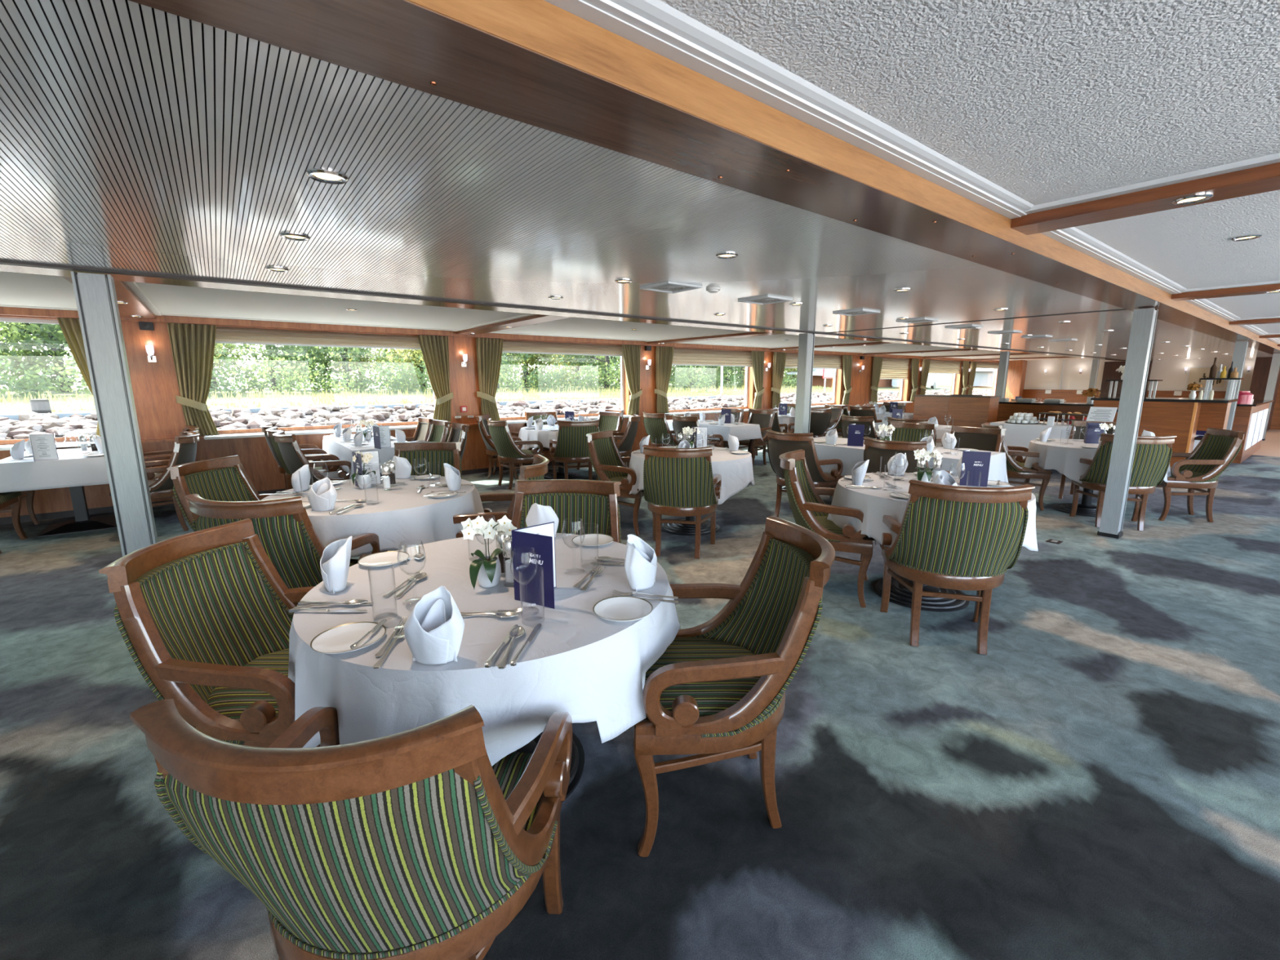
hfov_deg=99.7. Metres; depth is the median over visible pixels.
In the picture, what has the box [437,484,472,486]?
table knife
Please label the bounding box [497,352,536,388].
broadleaf tree
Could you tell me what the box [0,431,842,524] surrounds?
baseboard
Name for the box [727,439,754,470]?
rectangular table
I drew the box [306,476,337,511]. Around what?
folded napkin
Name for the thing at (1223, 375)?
bottle
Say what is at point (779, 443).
armchair
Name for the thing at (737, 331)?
cove
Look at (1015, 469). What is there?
armchair
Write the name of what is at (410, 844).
armchair
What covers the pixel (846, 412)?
armchair
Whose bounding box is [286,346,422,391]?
broadleaf tree
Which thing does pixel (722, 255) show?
recessed light
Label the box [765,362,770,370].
wall sconce
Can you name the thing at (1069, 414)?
shelf
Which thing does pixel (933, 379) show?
campervan
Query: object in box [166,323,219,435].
curtain
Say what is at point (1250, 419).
sideboard
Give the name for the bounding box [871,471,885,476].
spoon
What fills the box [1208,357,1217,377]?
bottle
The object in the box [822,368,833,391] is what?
warning sign
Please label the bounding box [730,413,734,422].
folded napkin
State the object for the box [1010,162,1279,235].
cross beam
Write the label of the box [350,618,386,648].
table knife
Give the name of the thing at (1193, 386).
flower vase
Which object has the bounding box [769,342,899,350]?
cross beam
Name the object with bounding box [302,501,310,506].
plate
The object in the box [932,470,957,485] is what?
folded napkin
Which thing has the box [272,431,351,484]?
armchair
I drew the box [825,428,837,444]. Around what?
folded napkin
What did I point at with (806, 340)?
pillar
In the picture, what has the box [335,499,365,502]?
spoon
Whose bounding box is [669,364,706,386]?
broadleaf tree
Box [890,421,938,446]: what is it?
armchair
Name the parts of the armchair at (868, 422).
rail, frame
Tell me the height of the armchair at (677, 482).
0.950 m
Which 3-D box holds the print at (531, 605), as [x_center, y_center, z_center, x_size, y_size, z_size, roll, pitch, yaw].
[-0.316,0.357,1.550,0.037,0.008,0.009,-1,11,-7]
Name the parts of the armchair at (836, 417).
armrest, backrest, frame, rail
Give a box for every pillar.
[70,271,158,556]
[794,333,814,433]
[995,351,1010,397]
[1086,359,1099,403]
[1097,307,1158,539]
[1224,340,1248,430]
[1262,353,1279,440]
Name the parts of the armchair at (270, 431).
rail, backrest, seat rail, armrest, armrest, seat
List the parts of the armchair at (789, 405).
rail, backrest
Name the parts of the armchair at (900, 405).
backrest, rail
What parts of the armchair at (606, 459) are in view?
rail, backrest, frame, armrest, frame, armrest, seat, seat rail, leg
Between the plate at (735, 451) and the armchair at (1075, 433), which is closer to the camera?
the plate at (735, 451)
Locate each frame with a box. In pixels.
[1036,411,1066,425]
[1061,412,1088,425]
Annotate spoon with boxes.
[271,493,303,495]
[293,599,368,608]
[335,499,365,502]
[336,503,363,514]
[394,572,426,598]
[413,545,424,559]
[416,485,425,493]
[460,610,518,617]
[497,626,524,668]
[595,556,625,560]
[845,486,880,488]
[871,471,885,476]
[884,481,897,488]
[893,477,916,479]
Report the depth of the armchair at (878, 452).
4.74 m
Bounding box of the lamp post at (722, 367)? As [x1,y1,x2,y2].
[720,365,723,394]
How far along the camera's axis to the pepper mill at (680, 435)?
5.48 m
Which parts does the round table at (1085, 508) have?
plate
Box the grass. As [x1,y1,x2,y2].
[0,384,831,412]
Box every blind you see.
[215,326,421,349]
[502,340,622,356]
[671,347,752,366]
[784,353,841,368]
[880,357,909,379]
[928,360,960,373]
[976,362,999,368]
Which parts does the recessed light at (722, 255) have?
bulb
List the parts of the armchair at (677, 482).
leg, leg, rail, backrest, seat rail, leg, frame, leg, armrest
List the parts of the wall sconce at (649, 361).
lamp shade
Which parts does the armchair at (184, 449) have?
seat, seat rail, frame, armrest, armrest, backrest, leg, rail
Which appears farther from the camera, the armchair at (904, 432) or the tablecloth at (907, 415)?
the tablecloth at (907, 415)
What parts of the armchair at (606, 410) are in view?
rail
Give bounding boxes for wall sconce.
[145,344,156,362]
[461,354,467,366]
[645,359,651,368]
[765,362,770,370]
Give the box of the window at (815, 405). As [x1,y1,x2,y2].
[810,368,843,408]
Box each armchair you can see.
[0,491,27,553]
[2,489,39,534]
[98,518,319,747]
[109,431,199,531]
[129,698,572,959]
[142,425,199,473]
[143,427,198,479]
[166,454,271,531]
[183,493,382,588]
[259,422,322,490]
[266,426,343,488]
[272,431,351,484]
[386,417,435,475]
[391,441,462,479]
[410,419,450,442]
[446,422,469,460]
[453,453,549,537]
[475,413,521,479]
[486,417,544,489]
[511,479,621,543]
[524,411,558,466]
[549,418,599,479]
[576,411,622,469]
[583,408,624,462]
[586,430,653,535]
[595,413,640,480]
[628,515,835,857]
[642,411,678,447]
[642,444,721,558]
[671,413,724,447]
[707,408,744,448]
[738,408,775,466]
[747,408,787,458]
[766,429,843,517]
[777,403,795,432]
[778,449,875,607]
[787,408,832,437]
[823,404,844,435]
[824,404,848,435]
[840,414,877,439]
[849,404,882,422]
[862,436,952,475]
[880,479,1035,654]
[882,401,906,412]
[886,417,942,446]
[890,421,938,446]
[950,425,1006,452]
[981,422,1052,511]
[1057,420,1115,498]
[1069,433,1177,530]
[1155,427,1246,522]
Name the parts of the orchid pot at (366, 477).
pot, orchid flower, orchid flower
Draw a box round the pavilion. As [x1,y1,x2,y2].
[938,368,995,386]
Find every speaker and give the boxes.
[138,321,154,330]
[644,346,651,351]
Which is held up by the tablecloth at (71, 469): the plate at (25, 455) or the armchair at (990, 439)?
the plate at (25, 455)
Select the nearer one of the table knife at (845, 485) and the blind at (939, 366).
the table knife at (845, 485)
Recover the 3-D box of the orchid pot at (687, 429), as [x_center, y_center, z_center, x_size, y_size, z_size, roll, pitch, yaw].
[0.507,-0.415,5.418,0.168,0.250,0.130,-9,14,-40]
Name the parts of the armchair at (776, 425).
rail, backrest, frame, armrest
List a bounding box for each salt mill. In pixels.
[78,434,87,453]
[355,424,360,432]
[380,462,391,488]
[502,534,513,582]
[686,432,691,439]
[887,429,893,440]
[932,458,942,480]
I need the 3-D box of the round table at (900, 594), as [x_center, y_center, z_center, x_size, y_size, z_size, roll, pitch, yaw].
[1.929,0.418,3.665,1.140,0.747,1.140,-8,13,-37]
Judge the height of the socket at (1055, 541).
0.009 m
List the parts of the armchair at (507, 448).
rail, leg, backrest, leg, armrest, seat rail, frame, armrest, seat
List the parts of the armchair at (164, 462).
frame, armrest, armrest, seat, rail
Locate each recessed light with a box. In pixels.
[117,301,128,304]
[128,315,143,317]
[265,266,289,271]
[280,231,310,240]
[306,167,348,184]
[346,308,357,311]
[548,296,563,299]
[614,278,632,283]
[713,313,725,315]
[715,252,737,258]
[789,302,803,306]
[893,288,911,292]
[897,317,908,319]
[993,308,1008,311]
[1171,193,1213,204]
[1231,234,1262,240]
[1263,289,1279,293]
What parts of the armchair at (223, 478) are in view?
frame, rail, backrest, frame, armrest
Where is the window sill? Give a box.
[204,392,436,439]
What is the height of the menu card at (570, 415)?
0.232 m
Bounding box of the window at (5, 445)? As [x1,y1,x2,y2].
[0,317,94,450]
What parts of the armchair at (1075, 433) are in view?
leg, leg, frame, rail, backrest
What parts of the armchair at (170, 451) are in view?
armrest, armrest, rail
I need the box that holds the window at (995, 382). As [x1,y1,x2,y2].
[993,368,997,395]
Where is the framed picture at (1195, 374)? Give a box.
[1185,366,1228,388]
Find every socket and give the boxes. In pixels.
[1045,538,1062,544]
[1076,390,1083,394]
[1173,391,1182,395]
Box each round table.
[514,732,584,802]
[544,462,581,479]
[661,515,719,535]
[871,576,969,612]
[1052,487,1096,516]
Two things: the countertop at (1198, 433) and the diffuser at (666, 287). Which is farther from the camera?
the countertop at (1198, 433)
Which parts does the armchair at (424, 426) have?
armrest, frame, backrest, rail, frame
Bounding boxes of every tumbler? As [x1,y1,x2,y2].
[367,564,397,615]
[518,569,544,617]
[579,524,598,563]
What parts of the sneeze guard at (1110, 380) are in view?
post, post, post, post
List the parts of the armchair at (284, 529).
frame, rail, backrest, frame, armrest, seat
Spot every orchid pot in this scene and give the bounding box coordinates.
[349,450,375,488]
[358,419,373,439]
[461,515,516,589]
[682,426,700,448]
[868,400,876,406]
[878,423,895,440]
[913,448,942,482]
[1097,422,1115,444]
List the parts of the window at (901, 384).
sill rail, sill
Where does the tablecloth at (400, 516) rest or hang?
on the round table
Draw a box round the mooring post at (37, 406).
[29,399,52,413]
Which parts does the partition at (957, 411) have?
panel, panel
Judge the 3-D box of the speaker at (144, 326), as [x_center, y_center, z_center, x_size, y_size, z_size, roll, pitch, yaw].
[-5.548,-1.731,6.070,0.120,0.090,0.076,-8,13,-37]
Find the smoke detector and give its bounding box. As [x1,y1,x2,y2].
[706,287,719,293]
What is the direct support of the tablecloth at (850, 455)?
on the rectangular table at (828, 500)
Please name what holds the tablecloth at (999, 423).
on the buffet table
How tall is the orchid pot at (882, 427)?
0.250 m
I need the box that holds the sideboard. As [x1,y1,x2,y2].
[1231,400,1274,463]
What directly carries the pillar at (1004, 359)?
on the floor at (1101, 782)
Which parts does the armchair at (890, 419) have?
rail, armrest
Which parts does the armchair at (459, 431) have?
frame, backrest, rail, frame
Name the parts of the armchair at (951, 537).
leg, armrest, frame, leg, seat rail, backrest, rail, leg, leg, frame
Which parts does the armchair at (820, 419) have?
armrest, seat rail, backrest, rail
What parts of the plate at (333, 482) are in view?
dish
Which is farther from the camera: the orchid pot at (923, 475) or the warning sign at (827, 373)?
the warning sign at (827, 373)
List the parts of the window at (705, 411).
sill, sill rail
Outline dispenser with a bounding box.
[1236,391,1253,404]
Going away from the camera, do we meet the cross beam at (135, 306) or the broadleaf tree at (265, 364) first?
the cross beam at (135, 306)
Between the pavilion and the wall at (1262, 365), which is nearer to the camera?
the wall at (1262, 365)
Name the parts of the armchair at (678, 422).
rail, backrest, frame, armrest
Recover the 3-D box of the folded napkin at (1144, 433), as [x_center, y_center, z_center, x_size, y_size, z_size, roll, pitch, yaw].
[5.449,-0.452,5.786,0.106,0.174,0.138,6,12,32]
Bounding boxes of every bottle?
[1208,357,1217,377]
[1216,364,1222,377]
[1219,366,1226,377]
[1226,361,1234,377]
[1230,367,1238,377]
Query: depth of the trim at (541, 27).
1.34 m
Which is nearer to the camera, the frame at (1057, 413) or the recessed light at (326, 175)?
the recessed light at (326, 175)
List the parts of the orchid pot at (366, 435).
pot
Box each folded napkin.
[9,440,24,459]
[24,440,31,453]
[92,436,103,453]
[291,464,311,492]
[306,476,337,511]
[320,536,351,593]
[333,422,342,436]
[342,426,351,441]
[353,430,363,446]
[391,455,411,479]
[395,428,405,442]
[404,585,464,664]
[443,462,461,491]
[525,502,558,537]
[526,416,533,427]
[533,417,543,430]
[546,414,555,425]
[577,414,586,421]
[624,533,657,591]
[639,435,649,453]
[676,440,691,448]
[681,432,691,441]
[684,412,690,416]
[699,411,705,420]
[718,414,724,425]
[728,434,738,451]
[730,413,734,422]
[789,407,795,416]
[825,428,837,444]
[851,459,869,485]
[873,404,879,411]
[877,429,891,439]
[878,405,885,413]
[881,414,890,425]
[887,453,907,475]
[920,435,934,453]
[927,416,937,423]
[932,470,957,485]
[941,431,956,448]
[955,456,962,479]
[1039,426,1052,441]
[1141,429,1155,435]
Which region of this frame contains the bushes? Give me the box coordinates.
[0,348,796,398]
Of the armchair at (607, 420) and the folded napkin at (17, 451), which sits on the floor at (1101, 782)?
the armchair at (607, 420)
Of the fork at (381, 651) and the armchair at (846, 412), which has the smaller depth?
the fork at (381, 651)
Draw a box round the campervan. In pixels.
[891,373,939,388]
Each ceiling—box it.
[0,0,1272,360]
[0,271,1093,360]
[659,0,1279,339]
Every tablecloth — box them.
[0,447,109,493]
[261,475,484,557]
[288,533,680,766]
[322,434,409,479]
[517,424,599,449]
[626,445,754,504]
[666,419,763,440]
[773,436,1008,482]
[777,413,795,432]
[826,472,1038,551]
[848,411,913,419]
[874,422,951,446]
[990,420,1071,439]
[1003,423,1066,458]
[1024,438,1170,484]
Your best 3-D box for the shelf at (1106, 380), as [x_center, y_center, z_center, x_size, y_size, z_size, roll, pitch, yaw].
[8.507,-1.714,9.299,0.440,0.022,0.660,-8,13,-37]
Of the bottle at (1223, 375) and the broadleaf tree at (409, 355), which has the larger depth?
the broadleaf tree at (409, 355)
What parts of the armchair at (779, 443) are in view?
leg, rail, backrest, seat rail, frame, seat, armrest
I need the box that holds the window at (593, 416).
[499,356,633,423]
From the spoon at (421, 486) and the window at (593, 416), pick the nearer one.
the spoon at (421, 486)
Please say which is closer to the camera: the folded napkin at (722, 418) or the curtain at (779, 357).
the folded napkin at (722, 418)
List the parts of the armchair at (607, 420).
backrest, rail, frame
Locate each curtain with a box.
[56,317,100,438]
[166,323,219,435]
[417,334,453,423]
[475,337,503,420]
[621,344,642,415]
[654,346,674,413]
[751,351,764,408]
[770,351,786,408]
[841,355,852,404]
[870,356,883,403]
[910,358,919,401]
[920,359,930,395]
[961,360,969,394]
[967,361,977,395]
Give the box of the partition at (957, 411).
[912,394,1000,427]
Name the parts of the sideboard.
door, door, door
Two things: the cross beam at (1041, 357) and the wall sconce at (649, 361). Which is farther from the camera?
the cross beam at (1041, 357)
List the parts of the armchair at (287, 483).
rail, backrest, seat rail, leg, leg, armrest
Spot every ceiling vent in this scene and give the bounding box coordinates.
[639,280,702,293]
[737,295,792,304]
[832,309,879,315]
[896,318,938,323]
[944,324,982,328]
[987,330,1022,334]
[1021,335,1052,338]
[1048,338,1077,342]
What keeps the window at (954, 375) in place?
in the wall at (155, 388)
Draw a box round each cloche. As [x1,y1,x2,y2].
[999,397,1010,401]
[1015,398,1037,402]
[1043,399,1066,403]
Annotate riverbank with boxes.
[0,388,992,439]
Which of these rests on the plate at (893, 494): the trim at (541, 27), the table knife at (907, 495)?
the table knife at (907, 495)
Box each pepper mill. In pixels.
[88,434,97,451]
[366,424,372,437]
[386,459,396,484]
[495,530,510,573]
[678,432,683,444]
[875,428,881,439]
[915,457,925,476]
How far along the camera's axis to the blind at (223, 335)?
7.10 m
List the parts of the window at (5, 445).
sill rail, sill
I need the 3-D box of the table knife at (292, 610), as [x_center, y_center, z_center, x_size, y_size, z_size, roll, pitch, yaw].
[-0.955,0.399,1.653,0.238,0.011,0.017,0,10,-1]
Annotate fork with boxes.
[373,625,404,668]
[375,616,407,657]
[382,571,422,597]
[462,606,523,617]
[573,564,601,587]
[580,566,604,591]
[611,594,678,603]
[612,589,678,599]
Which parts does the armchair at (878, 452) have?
backrest, rail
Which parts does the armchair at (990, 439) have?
backrest, rail, frame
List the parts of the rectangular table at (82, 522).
plate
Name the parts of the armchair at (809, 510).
rail, backrest, frame, armrest, frame, armrest, seat, seat rail, leg, leg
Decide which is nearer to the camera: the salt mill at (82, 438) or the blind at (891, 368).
the salt mill at (82, 438)
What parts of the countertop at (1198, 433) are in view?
blue panel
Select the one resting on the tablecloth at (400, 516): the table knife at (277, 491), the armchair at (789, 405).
the table knife at (277, 491)
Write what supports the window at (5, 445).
in the wall at (155, 388)
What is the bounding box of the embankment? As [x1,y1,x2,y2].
[5,392,947,439]
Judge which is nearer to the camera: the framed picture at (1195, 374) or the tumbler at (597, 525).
the tumbler at (597, 525)
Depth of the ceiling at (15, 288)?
5.97 m
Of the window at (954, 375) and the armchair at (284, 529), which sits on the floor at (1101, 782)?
the armchair at (284, 529)
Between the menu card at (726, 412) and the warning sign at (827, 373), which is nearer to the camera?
the menu card at (726, 412)
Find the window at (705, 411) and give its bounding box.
[665,366,748,415]
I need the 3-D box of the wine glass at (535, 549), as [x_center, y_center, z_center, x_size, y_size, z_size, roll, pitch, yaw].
[-0.348,0.307,1.637,0.084,0.199,0.084,-10,14,-42]
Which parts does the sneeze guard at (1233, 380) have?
post, post, post, post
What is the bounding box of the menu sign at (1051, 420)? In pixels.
[1047,416,1054,425]
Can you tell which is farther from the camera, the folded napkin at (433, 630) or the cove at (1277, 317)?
the cove at (1277, 317)
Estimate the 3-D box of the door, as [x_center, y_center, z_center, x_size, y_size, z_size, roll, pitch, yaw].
[19.906,-2.312,14.330,0.150,2.200,3.900,-8,13,-37]
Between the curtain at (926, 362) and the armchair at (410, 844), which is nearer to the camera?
the armchair at (410, 844)
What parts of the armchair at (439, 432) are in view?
armrest, frame, backrest, rail, frame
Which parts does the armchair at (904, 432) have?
backrest, rail, frame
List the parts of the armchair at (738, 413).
seat rail, rail, backrest, frame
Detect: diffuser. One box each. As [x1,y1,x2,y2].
[656,284,684,290]
[752,298,777,302]
[845,311,867,314]
[906,320,927,322]
[954,326,973,328]
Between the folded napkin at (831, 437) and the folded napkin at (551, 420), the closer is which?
the folded napkin at (831, 437)
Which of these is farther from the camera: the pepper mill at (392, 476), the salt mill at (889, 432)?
the salt mill at (889, 432)
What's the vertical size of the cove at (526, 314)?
0.021 m
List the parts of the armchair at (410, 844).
frame, armrest, rail, backrest, seat rail, leg, frame, seat, armrest, leg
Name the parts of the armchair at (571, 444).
armrest, leg, frame, leg, seat rail, backrest, rail, leg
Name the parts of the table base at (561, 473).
plate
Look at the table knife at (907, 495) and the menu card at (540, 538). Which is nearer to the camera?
the menu card at (540, 538)
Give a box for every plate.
[23,453,32,457]
[82,453,103,457]
[86,451,103,454]
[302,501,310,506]
[310,621,386,653]
[312,480,342,484]
[357,551,408,566]
[413,474,440,479]
[426,490,457,497]
[572,533,613,546]
[592,595,653,621]
[730,450,749,453]
[813,440,825,443]
[844,475,871,479]
[889,492,909,499]
[957,448,977,451]
[986,480,1009,486]
[1080,445,1097,448]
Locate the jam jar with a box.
[1066,416,1075,424]
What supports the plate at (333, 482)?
on the tablecloth at (400, 516)
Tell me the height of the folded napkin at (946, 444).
0.174 m
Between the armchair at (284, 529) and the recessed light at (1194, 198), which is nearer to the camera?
the recessed light at (1194, 198)
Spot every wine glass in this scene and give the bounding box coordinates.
[397,541,426,599]
[510,549,538,608]
[561,520,585,568]
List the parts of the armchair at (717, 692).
leg, seat, armrest, seat rail, armrest, frame, frame, leg, backrest, leg, rail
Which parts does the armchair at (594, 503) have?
frame, backrest, rail, frame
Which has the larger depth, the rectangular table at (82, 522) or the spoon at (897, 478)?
the rectangular table at (82, 522)
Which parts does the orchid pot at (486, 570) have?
orchid flower, orchid flower, orchid flower, orchid flower, orchid flower, stem, pot, orchid flower, orchid flower, stem, orchid flower, orchid flower, orchid flower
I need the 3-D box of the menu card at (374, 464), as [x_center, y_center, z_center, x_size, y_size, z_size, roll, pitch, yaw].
[-1.820,-0.074,3.634,0.160,0.232,0.151,10,14,43]
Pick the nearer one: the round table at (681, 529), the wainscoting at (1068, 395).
the round table at (681, 529)
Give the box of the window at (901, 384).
[875,379,912,404]
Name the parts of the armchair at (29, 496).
seat rail, leg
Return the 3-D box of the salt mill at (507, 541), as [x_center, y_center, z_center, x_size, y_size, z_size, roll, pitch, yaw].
[-0.445,0.275,1.864,0.056,0.179,0.056,-8,13,-37]
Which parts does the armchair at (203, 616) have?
rail, frame, backrest, armrest, seat, seat rail, frame, armrest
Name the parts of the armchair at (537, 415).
backrest, rail, frame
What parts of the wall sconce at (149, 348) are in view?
lamp shade, wall plate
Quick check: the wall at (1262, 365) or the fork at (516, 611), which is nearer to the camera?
the fork at (516, 611)
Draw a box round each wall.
[0,315,999,517]
[1004,360,1026,400]
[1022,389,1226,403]
[1023,358,1255,391]
[1059,359,1064,389]
[1099,360,1152,397]
[1249,356,1279,431]
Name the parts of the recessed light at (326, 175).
bulb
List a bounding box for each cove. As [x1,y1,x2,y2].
[58,275,161,315]
[452,313,536,331]
[644,331,754,342]
[768,341,879,348]
[862,348,962,353]
[922,352,1021,356]
[974,355,1062,359]
[1023,152,1279,214]
[1181,280,1279,292]
[1236,315,1279,320]
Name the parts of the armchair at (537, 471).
armrest, armrest, frame, rail, backrest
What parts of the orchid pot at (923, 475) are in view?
orchid flower, orchid flower, orchid flower, pot, orchid flower, orchid flower, orchid flower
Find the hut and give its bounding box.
[786,368,892,386]
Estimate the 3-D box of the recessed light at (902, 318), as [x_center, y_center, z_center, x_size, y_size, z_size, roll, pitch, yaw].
[2.672,-1.639,5.489,0.112,0.011,0.112,-8,13,-37]
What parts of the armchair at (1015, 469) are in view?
rail, backrest, armrest, armrest, frame, leg, seat rail, seat, leg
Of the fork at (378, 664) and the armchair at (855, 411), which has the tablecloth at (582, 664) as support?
the fork at (378, 664)
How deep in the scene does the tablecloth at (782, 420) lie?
10.59 m
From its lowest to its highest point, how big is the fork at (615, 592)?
0.012 m
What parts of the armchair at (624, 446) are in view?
armrest, armrest, frame, seat rail, backrest, rail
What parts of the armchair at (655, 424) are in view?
rail, backrest, seat rail, frame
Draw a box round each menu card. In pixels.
[28,434,58,462]
[351,450,381,488]
[372,425,391,448]
[511,521,555,608]
[564,411,573,421]
[691,426,707,448]
[720,408,731,423]
[778,403,787,414]
[847,423,864,446]
[888,401,897,413]
[892,408,902,418]
[959,448,991,486]
[1083,422,1104,444]
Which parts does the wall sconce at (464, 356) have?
lamp shade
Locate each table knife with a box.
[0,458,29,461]
[275,491,307,493]
[288,608,367,613]
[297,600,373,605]
[328,503,355,514]
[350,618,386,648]
[401,545,407,564]
[423,491,453,496]
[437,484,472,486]
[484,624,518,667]
[509,622,542,666]
[590,561,624,564]
[844,484,883,488]
[891,490,909,497]
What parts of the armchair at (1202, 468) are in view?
leg, armrest, seat, seat rail, frame, leg, armrest, frame, backrest, leg, rail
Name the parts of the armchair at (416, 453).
frame, backrest, rail, frame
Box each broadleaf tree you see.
[0,321,75,391]
[0,321,80,393]
[209,342,242,389]
[213,342,222,363]
[213,343,325,390]
[235,345,326,387]
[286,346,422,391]
[328,347,391,388]
[378,349,427,386]
[386,348,427,389]
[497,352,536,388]
[498,362,546,386]
[503,353,561,387]
[546,355,619,385]
[550,354,597,386]
[558,354,620,389]
[602,357,620,386]
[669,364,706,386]
[671,364,719,386]
[696,365,745,386]
[703,365,737,383]
[782,368,818,386]
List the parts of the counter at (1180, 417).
panel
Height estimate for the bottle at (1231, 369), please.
0.240 m
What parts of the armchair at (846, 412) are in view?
rail, backrest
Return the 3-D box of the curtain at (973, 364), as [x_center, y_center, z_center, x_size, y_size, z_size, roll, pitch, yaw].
[11.892,-3.580,19.289,0.476,1.312,0.117,-8,13,-37]
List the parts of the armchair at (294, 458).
rail, backrest, frame, armrest, armrest, seat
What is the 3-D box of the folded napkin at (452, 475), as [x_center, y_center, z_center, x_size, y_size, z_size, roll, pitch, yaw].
[-1.214,-0.021,3.504,0.106,0.174,0.138,7,13,34]
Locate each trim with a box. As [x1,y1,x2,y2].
[0,259,1125,361]
[0,306,999,362]
[141,401,914,443]
[406,0,1279,350]
[430,81,1058,284]
[543,0,1034,218]
[826,308,1125,333]
[1040,226,1187,294]
[1185,298,1240,321]
[1237,324,1268,335]
[1265,337,1279,344]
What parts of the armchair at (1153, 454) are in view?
leg, armrest, frame, leg, seat rail, backrest, leg, rail, leg, frame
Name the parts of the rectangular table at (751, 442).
leg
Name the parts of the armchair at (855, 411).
rail, backrest, frame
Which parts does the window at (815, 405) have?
sill rail, sill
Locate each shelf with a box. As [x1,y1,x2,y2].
[1036,417,1065,420]
[1037,412,1066,414]
[1061,418,1086,421]
[1062,413,1088,415]
[1106,379,1163,381]
[1194,435,1203,439]
[1200,377,1244,379]
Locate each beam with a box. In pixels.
[61,275,155,319]
[128,0,1279,354]
[455,314,573,334]
[647,331,777,344]
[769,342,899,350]
[863,348,981,355]
[923,352,1031,357]
[972,356,1072,360]
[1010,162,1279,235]
[1171,283,1279,301]
[1228,317,1279,325]
[1258,333,1279,338]
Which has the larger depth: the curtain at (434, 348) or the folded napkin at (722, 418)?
the folded napkin at (722, 418)
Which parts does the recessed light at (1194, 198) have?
bulb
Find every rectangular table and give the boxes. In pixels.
[35,485,117,537]
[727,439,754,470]
[822,486,833,505]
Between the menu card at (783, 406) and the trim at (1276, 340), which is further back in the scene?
the menu card at (783, 406)
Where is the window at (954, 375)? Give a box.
[951,373,955,394]
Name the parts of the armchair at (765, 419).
frame, seat, seat rail, leg, backrest, armrest, rail, frame, leg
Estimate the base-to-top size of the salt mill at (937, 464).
0.179 m
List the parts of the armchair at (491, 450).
rail, backrest, frame, leg, seat rail, leg, armrest, leg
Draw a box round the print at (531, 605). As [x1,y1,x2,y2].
[523,603,536,606]
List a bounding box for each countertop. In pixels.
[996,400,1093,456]
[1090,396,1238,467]
[1192,430,1206,450]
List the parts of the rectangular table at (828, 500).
plate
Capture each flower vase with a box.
[1081,387,1100,404]
[1115,364,1124,379]
[1186,382,1202,399]
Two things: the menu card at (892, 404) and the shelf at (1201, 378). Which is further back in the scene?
the menu card at (892, 404)
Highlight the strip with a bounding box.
[0,389,976,419]
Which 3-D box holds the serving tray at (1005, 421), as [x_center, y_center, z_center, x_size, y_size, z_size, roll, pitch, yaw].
[6.291,-0.943,8.886,0.500,0.014,0.500,-8,13,-37]
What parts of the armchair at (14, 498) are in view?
seat rail, seat, leg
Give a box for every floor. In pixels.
[0,435,1279,959]
[1253,429,1279,457]
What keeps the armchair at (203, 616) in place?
on the floor at (1101, 782)
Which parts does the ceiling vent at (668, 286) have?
plate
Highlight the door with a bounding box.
[1269,381,1279,430]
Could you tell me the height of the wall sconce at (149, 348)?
0.185 m
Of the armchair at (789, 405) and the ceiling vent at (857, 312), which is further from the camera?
the armchair at (789, 405)
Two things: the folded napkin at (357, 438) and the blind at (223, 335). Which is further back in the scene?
the blind at (223, 335)
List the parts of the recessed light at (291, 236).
bulb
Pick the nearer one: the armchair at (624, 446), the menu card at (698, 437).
the menu card at (698, 437)
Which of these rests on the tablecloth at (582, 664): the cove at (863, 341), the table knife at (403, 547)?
the table knife at (403, 547)
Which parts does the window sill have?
sill, sill rail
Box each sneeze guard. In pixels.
[1106,379,1163,397]
[1200,377,1244,399]
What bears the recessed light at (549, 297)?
in the ceiling at (441, 197)
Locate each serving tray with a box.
[950,394,982,395]
[1004,421,1040,424]
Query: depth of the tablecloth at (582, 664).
1.49 m
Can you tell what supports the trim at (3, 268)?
attached to the ceiling at (15, 288)
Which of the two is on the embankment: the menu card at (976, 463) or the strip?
the strip
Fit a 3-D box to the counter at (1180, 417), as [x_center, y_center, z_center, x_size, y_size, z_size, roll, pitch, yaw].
[8.036,-0.681,8.413,1.060,1.172,1.500,-8,13,-37]
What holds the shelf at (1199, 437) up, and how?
attached to the counter at (1180, 417)
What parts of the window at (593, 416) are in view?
sill rail, sill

